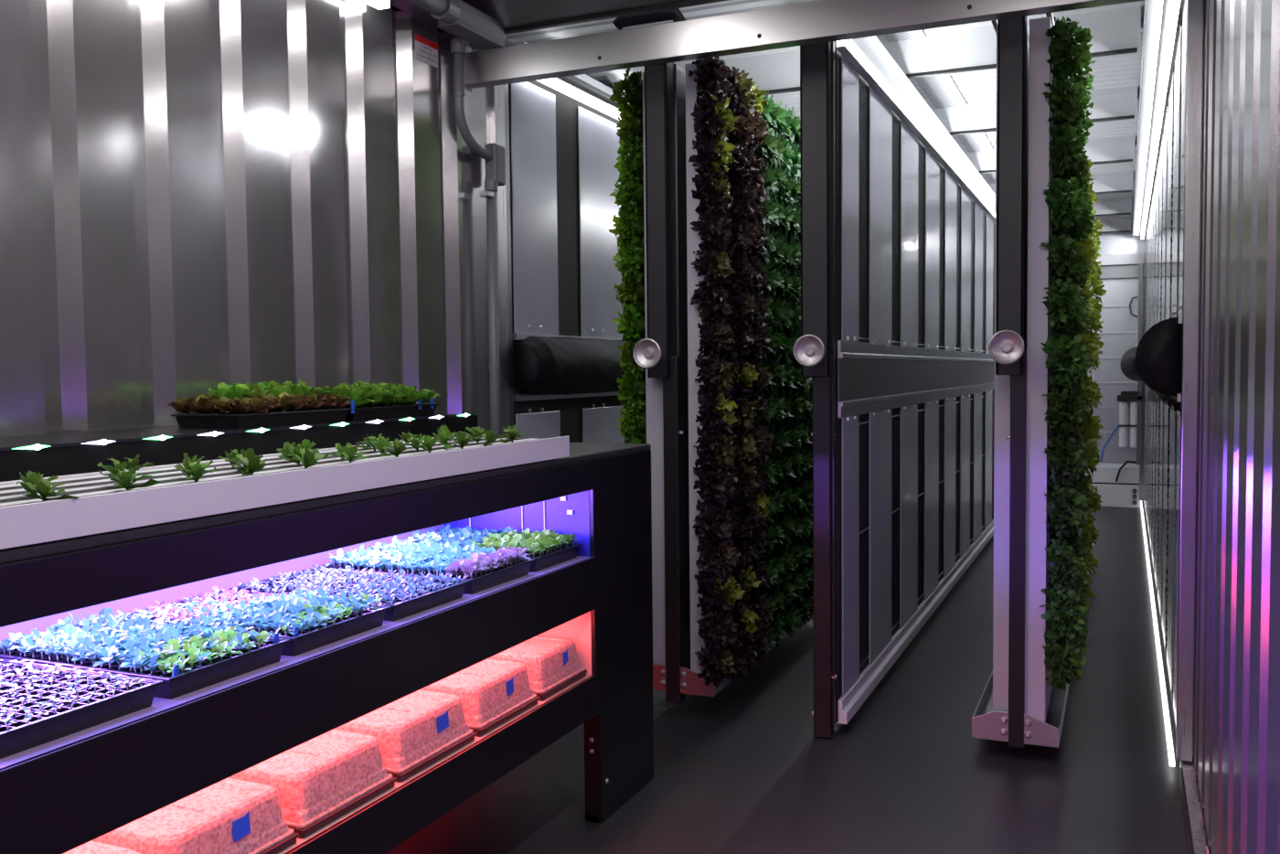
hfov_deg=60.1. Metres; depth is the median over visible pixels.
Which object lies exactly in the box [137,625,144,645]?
seedling
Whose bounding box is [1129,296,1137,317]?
cable
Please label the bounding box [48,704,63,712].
seedling
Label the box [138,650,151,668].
seedling
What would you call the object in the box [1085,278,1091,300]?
greens
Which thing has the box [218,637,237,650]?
seedling
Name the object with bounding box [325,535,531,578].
seedlings
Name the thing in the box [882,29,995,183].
ceiling strip
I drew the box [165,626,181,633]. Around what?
seedling
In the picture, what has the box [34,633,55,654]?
seedling
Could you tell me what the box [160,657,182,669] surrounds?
seedling
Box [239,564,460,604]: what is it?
seedlings
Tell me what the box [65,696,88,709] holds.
seedling
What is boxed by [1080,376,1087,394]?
greens
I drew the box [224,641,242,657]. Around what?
seedling
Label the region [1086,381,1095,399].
greens
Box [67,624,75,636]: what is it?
seedling
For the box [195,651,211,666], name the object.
seedling
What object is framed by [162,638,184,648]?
seedling
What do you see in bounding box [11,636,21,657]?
seedling
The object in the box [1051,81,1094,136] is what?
curly endive
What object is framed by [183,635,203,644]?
seedling
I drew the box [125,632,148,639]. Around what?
seedling
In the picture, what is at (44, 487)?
lettuce start
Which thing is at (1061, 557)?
curly endive
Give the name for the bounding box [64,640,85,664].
seedling
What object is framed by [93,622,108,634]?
seedling
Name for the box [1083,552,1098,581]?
greens
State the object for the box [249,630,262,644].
seedling
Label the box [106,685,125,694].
seedling
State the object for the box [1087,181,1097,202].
greens
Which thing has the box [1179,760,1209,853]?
baseboard
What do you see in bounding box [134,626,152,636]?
seedling
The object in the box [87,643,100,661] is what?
seedling
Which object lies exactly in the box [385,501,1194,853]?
floor
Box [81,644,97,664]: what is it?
seedling
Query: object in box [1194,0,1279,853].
wall
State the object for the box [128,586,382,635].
seedlings
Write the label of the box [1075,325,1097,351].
greens
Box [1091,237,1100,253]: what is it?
greens
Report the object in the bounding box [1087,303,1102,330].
greens
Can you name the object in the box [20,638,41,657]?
seedling
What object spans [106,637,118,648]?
seedling
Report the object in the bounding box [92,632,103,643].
seedling
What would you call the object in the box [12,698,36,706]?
seedling
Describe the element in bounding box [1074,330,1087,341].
greens
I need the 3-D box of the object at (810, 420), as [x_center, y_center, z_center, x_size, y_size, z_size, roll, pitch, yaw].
[0.787,0.013,5.010,0.147,0.209,0.184,0,3,8]
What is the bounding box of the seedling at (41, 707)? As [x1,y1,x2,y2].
[31,703,51,713]
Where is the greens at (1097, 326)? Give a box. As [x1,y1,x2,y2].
[1088,319,1103,332]
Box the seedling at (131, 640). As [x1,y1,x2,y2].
[119,639,140,647]
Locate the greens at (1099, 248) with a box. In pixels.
[1096,243,1101,256]
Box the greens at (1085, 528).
[1080,515,1093,538]
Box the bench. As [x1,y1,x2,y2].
[0,413,653,853]
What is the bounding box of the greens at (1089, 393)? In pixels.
[1084,384,1098,414]
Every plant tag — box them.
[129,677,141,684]
[172,664,180,676]
[273,632,278,643]
[293,627,298,637]
[350,400,354,413]
[430,397,433,408]
[439,565,444,575]
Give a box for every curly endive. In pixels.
[1038,231,1083,281]
[1038,584,1087,644]
[1040,329,1092,388]
[1041,74,1087,127]
[1041,275,1089,333]
[1041,384,1089,439]
[1042,177,1089,230]
[1042,436,1087,487]
[1042,635,1088,693]
[1043,482,1088,540]
[1045,16,1093,79]
[1045,538,1085,589]
[1047,121,1086,175]
[1049,576,1087,621]
[1049,624,1086,670]
[1050,190,1095,240]
[1050,529,1089,578]
[1051,34,1095,88]
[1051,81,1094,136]
[1051,139,1088,182]
[1051,328,1092,378]
[1054,431,1089,469]
[1055,294,1087,332]
[1056,161,1092,193]
[1057,198,1093,241]
[1059,384,1092,429]
[1059,437,1085,479]
[1060,288,1090,332]
[1063,245,1086,283]
[1069,478,1086,493]
[1069,483,1087,530]
[1069,531,1087,555]
[1071,208,1095,244]
[1073,255,1091,286]
[1073,300,1089,335]
[1073,621,1089,648]
[1074,474,1093,512]
[1076,109,1094,142]
[1076,576,1088,601]
[1077,523,1089,549]
[1078,168,1094,193]
[1078,567,1087,597]
[1080,265,1091,287]
[1080,387,1092,416]
[1081,65,1090,87]
[1081,616,1087,633]
[1083,73,1094,97]
[1083,128,1088,147]
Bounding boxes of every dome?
[63,840,142,853]
[92,778,294,853]
[228,729,393,828]
[333,690,473,773]
[419,659,536,728]
[487,635,584,693]
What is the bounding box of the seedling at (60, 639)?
[58,637,63,642]
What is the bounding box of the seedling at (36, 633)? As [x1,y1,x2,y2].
[32,629,48,641]
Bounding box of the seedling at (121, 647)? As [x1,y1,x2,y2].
[114,645,124,654]
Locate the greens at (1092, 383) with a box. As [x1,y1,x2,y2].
[1085,377,1098,418]
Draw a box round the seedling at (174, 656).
[171,653,181,665]
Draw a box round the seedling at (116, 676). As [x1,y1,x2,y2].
[110,673,123,681]
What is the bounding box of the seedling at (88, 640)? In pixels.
[77,636,92,661]
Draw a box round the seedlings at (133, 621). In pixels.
[45,607,231,638]
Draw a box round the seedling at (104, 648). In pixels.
[90,646,107,661]
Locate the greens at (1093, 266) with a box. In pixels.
[1089,245,1098,270]
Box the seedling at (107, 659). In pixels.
[92,645,119,668]
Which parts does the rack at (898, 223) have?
knob, post, plate, light panel, light panel, light panel, light panel, light panel, light panel, rail, light panel, light panel, light panel, light panel, light panel, light panel, light panel, light panel, light panel, light panel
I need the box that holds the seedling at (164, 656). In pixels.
[156,643,178,660]
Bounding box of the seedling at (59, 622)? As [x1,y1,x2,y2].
[53,618,64,634]
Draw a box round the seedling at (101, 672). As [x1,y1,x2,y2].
[99,671,111,679]
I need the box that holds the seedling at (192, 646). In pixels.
[185,644,199,656]
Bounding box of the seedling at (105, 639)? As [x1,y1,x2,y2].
[96,636,110,646]
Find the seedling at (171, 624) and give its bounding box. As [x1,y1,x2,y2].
[160,622,181,629]
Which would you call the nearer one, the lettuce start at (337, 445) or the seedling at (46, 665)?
the seedling at (46, 665)
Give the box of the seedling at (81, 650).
[71,646,90,663]
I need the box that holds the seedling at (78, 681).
[71,680,82,687]
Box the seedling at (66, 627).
[58,624,78,635]
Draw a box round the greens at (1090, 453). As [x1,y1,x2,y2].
[1082,452,1098,473]
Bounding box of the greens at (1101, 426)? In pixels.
[1095,415,1103,429]
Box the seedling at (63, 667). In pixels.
[63,667,80,675]
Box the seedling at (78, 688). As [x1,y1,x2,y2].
[65,687,84,695]
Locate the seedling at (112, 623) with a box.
[101,619,120,630]
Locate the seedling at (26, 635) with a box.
[21,634,39,653]
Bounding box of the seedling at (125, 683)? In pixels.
[121,682,132,691]
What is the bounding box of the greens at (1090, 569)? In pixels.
[1083,560,1095,584]
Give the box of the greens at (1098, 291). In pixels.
[1089,279,1107,303]
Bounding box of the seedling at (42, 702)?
[38,701,54,709]
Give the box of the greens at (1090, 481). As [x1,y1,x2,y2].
[1077,473,1095,490]
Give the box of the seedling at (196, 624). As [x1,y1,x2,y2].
[192,623,200,633]
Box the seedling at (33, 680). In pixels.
[24,679,38,688]
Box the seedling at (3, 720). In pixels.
[0,719,15,730]
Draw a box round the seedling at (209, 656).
[206,652,217,662]
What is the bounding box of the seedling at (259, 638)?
[252,633,266,648]
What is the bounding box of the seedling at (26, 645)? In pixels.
[10,639,37,656]
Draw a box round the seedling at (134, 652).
[118,650,138,671]
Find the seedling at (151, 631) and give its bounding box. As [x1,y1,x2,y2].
[143,629,155,635]
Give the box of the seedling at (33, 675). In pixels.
[19,674,38,681]
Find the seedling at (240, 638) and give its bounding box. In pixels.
[232,632,253,654]
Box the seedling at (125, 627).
[122,624,136,633]
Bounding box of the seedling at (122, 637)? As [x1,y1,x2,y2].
[115,636,127,643]
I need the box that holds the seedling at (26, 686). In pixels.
[24,683,32,695]
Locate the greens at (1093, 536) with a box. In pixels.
[1089,526,1098,549]
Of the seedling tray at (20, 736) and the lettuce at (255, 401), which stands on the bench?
the seedling tray at (20, 736)
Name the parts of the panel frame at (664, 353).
knob, post, plate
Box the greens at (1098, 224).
[1093,218,1103,236]
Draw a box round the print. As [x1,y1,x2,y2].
[417,44,437,63]
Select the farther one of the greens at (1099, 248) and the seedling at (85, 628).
the greens at (1099, 248)
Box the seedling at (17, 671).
[14,670,23,680]
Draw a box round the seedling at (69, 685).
[65,682,73,693]
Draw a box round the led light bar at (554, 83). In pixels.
[512,41,621,119]
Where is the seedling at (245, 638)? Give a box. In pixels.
[241,632,251,646]
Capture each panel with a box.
[685,62,718,673]
[1024,16,1052,722]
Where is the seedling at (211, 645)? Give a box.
[204,640,219,650]
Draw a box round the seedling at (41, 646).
[26,633,52,659]
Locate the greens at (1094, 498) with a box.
[1088,495,1100,512]
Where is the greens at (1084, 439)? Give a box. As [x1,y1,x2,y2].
[1080,432,1090,445]
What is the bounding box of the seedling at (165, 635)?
[161,630,170,646]
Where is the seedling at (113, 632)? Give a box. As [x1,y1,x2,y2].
[106,629,118,637]
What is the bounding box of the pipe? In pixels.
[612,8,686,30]
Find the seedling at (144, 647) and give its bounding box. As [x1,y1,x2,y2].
[134,644,158,652]
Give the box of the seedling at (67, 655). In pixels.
[54,646,74,663]
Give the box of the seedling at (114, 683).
[105,682,120,692]
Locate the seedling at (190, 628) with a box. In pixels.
[180,625,197,636]
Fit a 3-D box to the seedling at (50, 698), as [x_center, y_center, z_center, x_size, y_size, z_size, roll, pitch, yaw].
[-0.835,0.395,1.574,0.009,0.020,0.030,-3,4,-42]
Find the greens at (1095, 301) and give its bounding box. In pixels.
[1085,288,1101,322]
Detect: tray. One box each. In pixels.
[0,622,290,699]
[0,658,163,758]
[126,590,391,656]
[170,407,351,428]
[225,567,469,621]
[259,832,298,853]
[267,837,296,853]
[288,777,396,838]
[317,558,534,594]
[331,403,439,420]
[387,732,477,782]
[469,696,540,736]
[524,543,582,572]
[533,670,586,701]
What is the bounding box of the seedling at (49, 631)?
[43,628,66,642]
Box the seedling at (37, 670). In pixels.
[31,669,51,679]
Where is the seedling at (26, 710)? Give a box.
[20,706,30,717]
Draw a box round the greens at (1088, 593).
[1084,580,1095,607]
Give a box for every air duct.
[513,336,631,394]
[1120,317,1182,396]
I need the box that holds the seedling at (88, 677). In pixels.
[78,674,97,683]
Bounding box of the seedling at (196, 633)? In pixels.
[181,629,202,648]
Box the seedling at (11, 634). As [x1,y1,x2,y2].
[6,631,24,650]
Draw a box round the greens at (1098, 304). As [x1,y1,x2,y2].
[1088,296,1102,327]
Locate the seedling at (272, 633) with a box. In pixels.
[266,627,282,643]
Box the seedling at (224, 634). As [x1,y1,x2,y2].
[211,631,227,641]
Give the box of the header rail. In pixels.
[463,0,1144,92]
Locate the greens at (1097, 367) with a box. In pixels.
[1086,358,1099,373]
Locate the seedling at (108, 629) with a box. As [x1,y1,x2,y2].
[101,628,119,633]
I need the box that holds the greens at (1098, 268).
[1088,264,1100,286]
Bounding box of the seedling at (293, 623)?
[284,619,300,634]
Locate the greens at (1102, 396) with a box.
[1090,387,1103,414]
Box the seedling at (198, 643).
[195,639,208,651]
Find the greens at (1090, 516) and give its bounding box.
[1086,508,1093,524]
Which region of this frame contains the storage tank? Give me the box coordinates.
[1085,462,1140,508]
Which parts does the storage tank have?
tank lid, tank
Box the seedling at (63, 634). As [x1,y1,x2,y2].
[50,632,65,640]
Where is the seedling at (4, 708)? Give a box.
[0,706,13,714]
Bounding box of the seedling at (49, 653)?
[36,647,54,661]
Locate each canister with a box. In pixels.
[1119,401,1128,447]
[1129,401,1137,447]
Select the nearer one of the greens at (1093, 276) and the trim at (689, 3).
the trim at (689, 3)
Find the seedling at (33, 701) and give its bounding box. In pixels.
[19,694,39,704]
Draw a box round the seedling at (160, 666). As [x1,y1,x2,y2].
[156,661,170,673]
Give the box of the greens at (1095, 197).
[1088,182,1099,214]
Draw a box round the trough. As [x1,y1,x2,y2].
[0,435,569,549]
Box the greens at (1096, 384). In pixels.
[1084,373,1098,389]
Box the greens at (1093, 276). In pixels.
[1086,271,1099,286]
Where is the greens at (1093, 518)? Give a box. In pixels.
[1089,508,1096,527]
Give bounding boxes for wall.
[0,0,490,437]
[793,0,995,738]
[1086,223,1148,501]
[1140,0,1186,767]
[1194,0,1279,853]
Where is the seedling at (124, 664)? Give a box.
[119,653,147,672]
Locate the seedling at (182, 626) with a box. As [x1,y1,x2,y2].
[177,623,183,630]
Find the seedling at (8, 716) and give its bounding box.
[3,713,14,723]
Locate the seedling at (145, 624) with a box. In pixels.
[135,619,155,632]
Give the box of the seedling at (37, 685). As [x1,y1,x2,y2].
[32,683,49,689]
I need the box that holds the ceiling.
[505,0,1184,223]
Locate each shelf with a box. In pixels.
[0,555,594,771]
[277,675,589,853]
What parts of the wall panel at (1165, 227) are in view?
light panel, light panel, light panel, light panel, light panel, light panel, light panel, light panel, light panel, light panel, light panel, light panel, light panel, light panel, light panel, light panel, light panel, light panel, light panel, light panel, light panel, light panel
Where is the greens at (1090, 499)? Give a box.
[1087,484,1094,509]
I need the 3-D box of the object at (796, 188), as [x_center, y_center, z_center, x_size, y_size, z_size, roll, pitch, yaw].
[0.621,-0.974,4.582,0.132,0.200,0.177,0,3,18]
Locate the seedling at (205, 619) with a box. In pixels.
[202,614,216,637]
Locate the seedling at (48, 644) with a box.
[43,642,56,655]
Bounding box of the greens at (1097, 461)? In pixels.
[1083,451,1100,476]
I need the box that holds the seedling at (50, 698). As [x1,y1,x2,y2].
[48,695,59,704]
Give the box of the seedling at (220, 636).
[217,633,228,643]
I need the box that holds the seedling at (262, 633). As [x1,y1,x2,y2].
[256,630,268,646]
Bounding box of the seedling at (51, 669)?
[48,667,59,680]
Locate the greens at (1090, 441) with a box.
[1082,428,1096,457]
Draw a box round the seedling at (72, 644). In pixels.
[64,640,92,654]
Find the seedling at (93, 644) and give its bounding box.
[91,642,106,657]
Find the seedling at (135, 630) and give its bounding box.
[129,626,143,632]
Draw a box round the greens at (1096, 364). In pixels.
[1091,351,1102,366]
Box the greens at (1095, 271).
[1086,253,1101,278]
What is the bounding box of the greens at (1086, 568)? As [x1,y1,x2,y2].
[1082,561,1088,570]
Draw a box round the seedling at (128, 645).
[123,640,136,652]
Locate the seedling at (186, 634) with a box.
[170,630,192,639]
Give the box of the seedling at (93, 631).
[89,628,97,638]
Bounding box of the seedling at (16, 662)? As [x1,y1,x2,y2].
[10,659,30,668]
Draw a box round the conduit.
[405,0,618,437]
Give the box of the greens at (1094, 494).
[1091,490,1101,511]
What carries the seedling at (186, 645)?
on the seedling tray at (208, 674)
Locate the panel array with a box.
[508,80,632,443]
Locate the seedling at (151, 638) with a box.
[147,633,162,642]
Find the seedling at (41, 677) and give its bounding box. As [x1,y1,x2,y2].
[28,674,48,682]
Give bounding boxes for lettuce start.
[16,470,58,498]
[21,477,79,501]
[96,457,140,487]
[110,466,159,490]
[119,454,154,473]
[174,452,196,479]
[176,456,216,482]
[218,448,242,469]
[224,448,263,471]
[231,454,268,475]
[276,441,296,462]
[277,444,318,466]
[287,447,328,469]
[297,438,319,453]
[328,442,351,460]
[339,443,368,463]
[354,434,372,447]
[360,433,382,452]
[371,436,394,456]
[382,437,406,457]
[398,431,420,442]
[402,433,425,451]
[414,435,447,453]
[432,429,457,447]
[437,424,459,440]
[446,431,472,448]
[458,426,483,440]
[465,427,485,444]
[474,429,501,446]
[499,425,526,442]
[502,425,523,437]
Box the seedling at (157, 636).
[144,629,167,648]
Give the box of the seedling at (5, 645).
[0,639,17,655]
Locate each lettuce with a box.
[167,395,194,414]
[184,393,213,414]
[197,398,233,414]
[206,382,235,398]
[207,386,222,413]
[208,392,219,398]
[213,396,234,414]
[224,396,256,414]
[227,382,255,399]
[242,393,282,413]
[245,381,266,390]
[246,384,274,397]
[247,394,274,413]
[257,382,266,390]
[259,393,281,413]
[262,380,272,385]
[262,386,299,411]
[266,381,299,394]
[268,391,298,412]
[269,394,279,412]
[270,384,304,394]
[283,380,308,387]
[287,392,310,411]
[290,383,314,410]
[294,379,330,409]
[300,394,327,410]
[304,386,330,394]
[304,390,335,409]
[322,383,352,407]
[329,393,351,408]
[343,386,372,407]
[349,384,392,407]
[354,381,370,386]
[355,383,378,407]
[367,383,393,406]
[377,383,402,406]
[378,382,408,406]
[389,384,416,405]
[390,383,402,405]
[396,383,427,405]
[397,392,423,405]
[415,387,441,404]
[608,170,643,216]
[608,203,644,248]
[609,68,642,118]
[612,136,643,183]
[612,236,644,281]
[613,269,645,314]
[613,299,645,346]
[615,105,643,146]
[616,369,646,411]
[616,400,646,443]
[618,334,645,377]
[629,432,646,443]
[688,56,732,103]
[688,130,735,179]
[689,205,733,250]
[690,91,739,141]
[690,169,733,214]
[690,246,735,287]
[690,281,733,325]
[692,462,737,508]
[692,499,738,544]
[693,422,736,473]
[694,352,734,399]
[694,389,738,437]
[694,565,745,619]
[694,644,736,687]
[695,536,742,578]
[695,602,739,654]
[697,319,735,361]
[721,254,757,296]
[723,147,760,184]
[723,177,758,219]
[724,65,757,118]
[724,285,759,329]
[724,492,761,538]
[725,111,755,150]
[725,212,758,257]
[725,352,758,399]
[725,428,760,472]
[725,460,757,503]
[726,318,758,359]
[726,390,757,436]
[726,639,757,682]
[728,531,756,573]
[729,600,759,647]
[731,558,761,605]
[739,253,769,293]
[742,77,767,118]
[742,110,768,151]
[742,591,772,638]
[743,356,771,398]
[744,318,770,361]
[746,147,767,187]
[746,218,769,255]
[746,386,767,426]
[746,625,771,663]
[747,421,775,466]
[748,490,771,531]
[749,181,767,222]
[749,286,769,328]
[749,462,768,499]
[750,524,767,562]
[750,558,767,596]
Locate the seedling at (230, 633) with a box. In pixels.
[224,629,235,641]
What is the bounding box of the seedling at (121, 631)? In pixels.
[109,621,127,636]
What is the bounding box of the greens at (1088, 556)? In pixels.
[1083,546,1092,571]
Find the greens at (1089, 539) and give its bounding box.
[1084,533,1093,550]
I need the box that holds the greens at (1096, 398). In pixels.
[1087,395,1099,415]
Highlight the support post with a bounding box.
[992,32,1010,708]
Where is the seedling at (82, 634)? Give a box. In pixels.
[74,630,94,640]
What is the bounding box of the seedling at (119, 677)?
[115,676,133,684]
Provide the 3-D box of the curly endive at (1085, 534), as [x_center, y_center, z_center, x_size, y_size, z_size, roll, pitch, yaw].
[1.530,0.390,3.925,0.124,0.164,0.180,0,3,19]
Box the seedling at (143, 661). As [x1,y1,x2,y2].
[132,656,149,671]
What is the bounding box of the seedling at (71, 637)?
[60,633,74,659]
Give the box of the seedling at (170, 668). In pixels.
[164,663,177,676]
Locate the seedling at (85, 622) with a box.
[81,618,92,631]
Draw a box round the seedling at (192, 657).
[187,649,202,670]
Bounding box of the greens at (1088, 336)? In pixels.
[1077,331,1093,349]
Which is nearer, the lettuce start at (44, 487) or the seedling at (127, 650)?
the lettuce start at (44, 487)
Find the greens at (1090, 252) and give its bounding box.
[1085,246,1096,277]
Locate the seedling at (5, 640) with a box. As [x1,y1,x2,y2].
[0,638,14,654]
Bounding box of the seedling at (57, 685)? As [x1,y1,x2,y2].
[46,683,63,693]
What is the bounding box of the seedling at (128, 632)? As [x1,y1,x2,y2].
[121,629,138,639]
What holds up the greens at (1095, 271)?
attached to the tower
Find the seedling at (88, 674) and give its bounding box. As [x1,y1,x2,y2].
[74,669,92,678]
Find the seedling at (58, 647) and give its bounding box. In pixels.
[44,638,66,661]
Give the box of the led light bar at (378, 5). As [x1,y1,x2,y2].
[359,0,389,10]
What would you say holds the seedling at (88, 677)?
in the seedling tray at (20, 736)
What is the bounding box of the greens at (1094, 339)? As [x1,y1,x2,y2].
[1089,329,1099,361]
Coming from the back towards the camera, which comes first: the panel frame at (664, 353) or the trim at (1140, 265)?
the trim at (1140, 265)
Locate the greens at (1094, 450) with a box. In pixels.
[1091,448,1100,465]
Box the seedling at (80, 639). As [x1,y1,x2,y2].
[76,637,85,646]
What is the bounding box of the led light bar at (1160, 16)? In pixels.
[1132,0,1180,239]
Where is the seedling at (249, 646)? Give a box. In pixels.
[243,641,255,651]
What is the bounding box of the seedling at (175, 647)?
[170,644,187,656]
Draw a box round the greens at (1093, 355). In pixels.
[1083,350,1098,383]
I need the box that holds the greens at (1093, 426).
[1087,421,1101,446]
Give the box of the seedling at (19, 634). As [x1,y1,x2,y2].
[7,631,21,651]
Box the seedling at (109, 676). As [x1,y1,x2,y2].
[100,673,113,681]
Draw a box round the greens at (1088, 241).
[1077,237,1093,259]
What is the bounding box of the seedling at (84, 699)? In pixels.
[81,694,91,703]
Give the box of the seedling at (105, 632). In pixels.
[95,629,111,638]
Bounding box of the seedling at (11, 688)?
[0,688,17,697]
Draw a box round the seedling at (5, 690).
[0,686,21,695]
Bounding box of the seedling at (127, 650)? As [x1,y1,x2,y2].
[116,648,132,661]
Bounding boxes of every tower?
[642,72,665,665]
[720,213,728,650]
[754,120,766,589]
[764,160,775,554]
[774,128,785,612]
[783,175,793,608]
[791,171,801,565]
[1046,63,1055,710]
[1049,72,1055,696]
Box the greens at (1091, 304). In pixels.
[1087,298,1095,315]
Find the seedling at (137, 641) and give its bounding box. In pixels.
[132,636,153,649]
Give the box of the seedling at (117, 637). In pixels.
[112,632,122,639]
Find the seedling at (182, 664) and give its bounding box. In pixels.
[172,658,191,672]
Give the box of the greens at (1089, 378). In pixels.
[1085,375,1098,389]
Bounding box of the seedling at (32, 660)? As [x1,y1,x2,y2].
[28,659,35,669]
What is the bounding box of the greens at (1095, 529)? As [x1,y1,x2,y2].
[1093,525,1098,533]
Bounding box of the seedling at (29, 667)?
[25,663,32,674]
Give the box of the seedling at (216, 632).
[207,627,222,640]
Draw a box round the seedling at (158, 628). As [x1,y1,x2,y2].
[151,624,163,633]
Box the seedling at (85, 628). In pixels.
[76,626,90,632]
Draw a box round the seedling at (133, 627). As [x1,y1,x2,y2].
[118,626,135,639]
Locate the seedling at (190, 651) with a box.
[187,648,195,662]
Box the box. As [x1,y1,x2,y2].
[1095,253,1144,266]
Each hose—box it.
[1099,426,1118,462]
[1115,460,1136,481]
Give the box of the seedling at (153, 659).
[143,655,159,673]
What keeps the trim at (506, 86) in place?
attached to the wall at (197, 196)
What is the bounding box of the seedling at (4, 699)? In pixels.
[0,697,7,709]
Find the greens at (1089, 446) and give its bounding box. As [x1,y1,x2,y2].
[1081,435,1093,465]
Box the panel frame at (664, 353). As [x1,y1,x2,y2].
[632,58,813,703]
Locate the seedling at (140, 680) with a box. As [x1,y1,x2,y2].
[128,678,144,686]
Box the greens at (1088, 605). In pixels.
[1081,601,1091,621]
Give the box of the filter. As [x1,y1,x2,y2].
[1117,391,1142,447]
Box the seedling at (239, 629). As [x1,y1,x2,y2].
[235,626,253,633]
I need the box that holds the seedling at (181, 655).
[174,651,189,667]
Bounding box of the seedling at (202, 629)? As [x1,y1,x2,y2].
[197,625,217,639]
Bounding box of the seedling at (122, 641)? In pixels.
[115,639,126,650]
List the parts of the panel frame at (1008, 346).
rail, knob, plate, post, rail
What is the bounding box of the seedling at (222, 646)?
[211,640,231,660]
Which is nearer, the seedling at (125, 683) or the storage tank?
the seedling at (125, 683)
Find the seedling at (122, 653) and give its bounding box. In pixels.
[108,650,127,669]
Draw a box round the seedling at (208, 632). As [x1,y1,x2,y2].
[202,628,221,638]
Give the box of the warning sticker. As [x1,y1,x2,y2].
[415,33,437,68]
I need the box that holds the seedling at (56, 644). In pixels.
[48,634,71,657]
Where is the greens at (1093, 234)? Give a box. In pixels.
[1088,226,1098,246]
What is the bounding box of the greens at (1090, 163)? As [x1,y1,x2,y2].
[1087,159,1093,185]
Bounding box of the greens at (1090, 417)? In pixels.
[1087,409,1098,426]
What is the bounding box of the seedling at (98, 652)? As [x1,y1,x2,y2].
[90,647,118,666]
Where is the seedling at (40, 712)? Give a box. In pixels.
[35,710,48,720]
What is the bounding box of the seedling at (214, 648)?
[203,646,219,658]
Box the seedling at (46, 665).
[42,663,53,671]
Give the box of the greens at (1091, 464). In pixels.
[1082,453,1097,475]
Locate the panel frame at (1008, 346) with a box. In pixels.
[971,12,1094,747]
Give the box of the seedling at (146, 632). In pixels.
[136,627,151,637]
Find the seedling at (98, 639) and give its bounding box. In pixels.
[91,633,103,644]
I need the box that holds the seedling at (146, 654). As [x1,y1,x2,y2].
[140,650,168,670]
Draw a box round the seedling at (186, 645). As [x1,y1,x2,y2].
[181,641,189,657]
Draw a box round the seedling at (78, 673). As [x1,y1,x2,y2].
[73,672,81,682]
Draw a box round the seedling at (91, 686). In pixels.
[81,683,96,691]
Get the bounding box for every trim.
[389,0,505,39]
[461,0,687,29]
[490,85,510,437]
[503,0,729,34]
[503,39,513,426]
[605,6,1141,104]
[764,47,1137,94]
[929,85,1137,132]
[949,115,1134,135]
[962,136,1135,170]
[978,159,1132,173]
[986,170,1133,193]
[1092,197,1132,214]
[1093,213,1130,216]
[1095,190,1131,194]
[1095,264,1143,278]
[1099,216,1131,231]
[1099,230,1130,233]
[1136,263,1142,464]
[1175,0,1205,761]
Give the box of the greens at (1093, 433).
[1079,416,1098,443]
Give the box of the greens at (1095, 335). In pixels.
[1092,329,1104,360]
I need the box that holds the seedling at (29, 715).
[22,713,32,724]
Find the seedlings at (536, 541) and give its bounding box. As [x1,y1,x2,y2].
[396,523,580,557]
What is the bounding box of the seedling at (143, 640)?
[134,637,152,645]
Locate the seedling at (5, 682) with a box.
[0,681,18,692]
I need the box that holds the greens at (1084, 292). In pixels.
[1080,282,1091,302]
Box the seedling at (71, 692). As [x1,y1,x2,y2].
[60,691,74,699]
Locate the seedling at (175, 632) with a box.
[170,626,189,643]

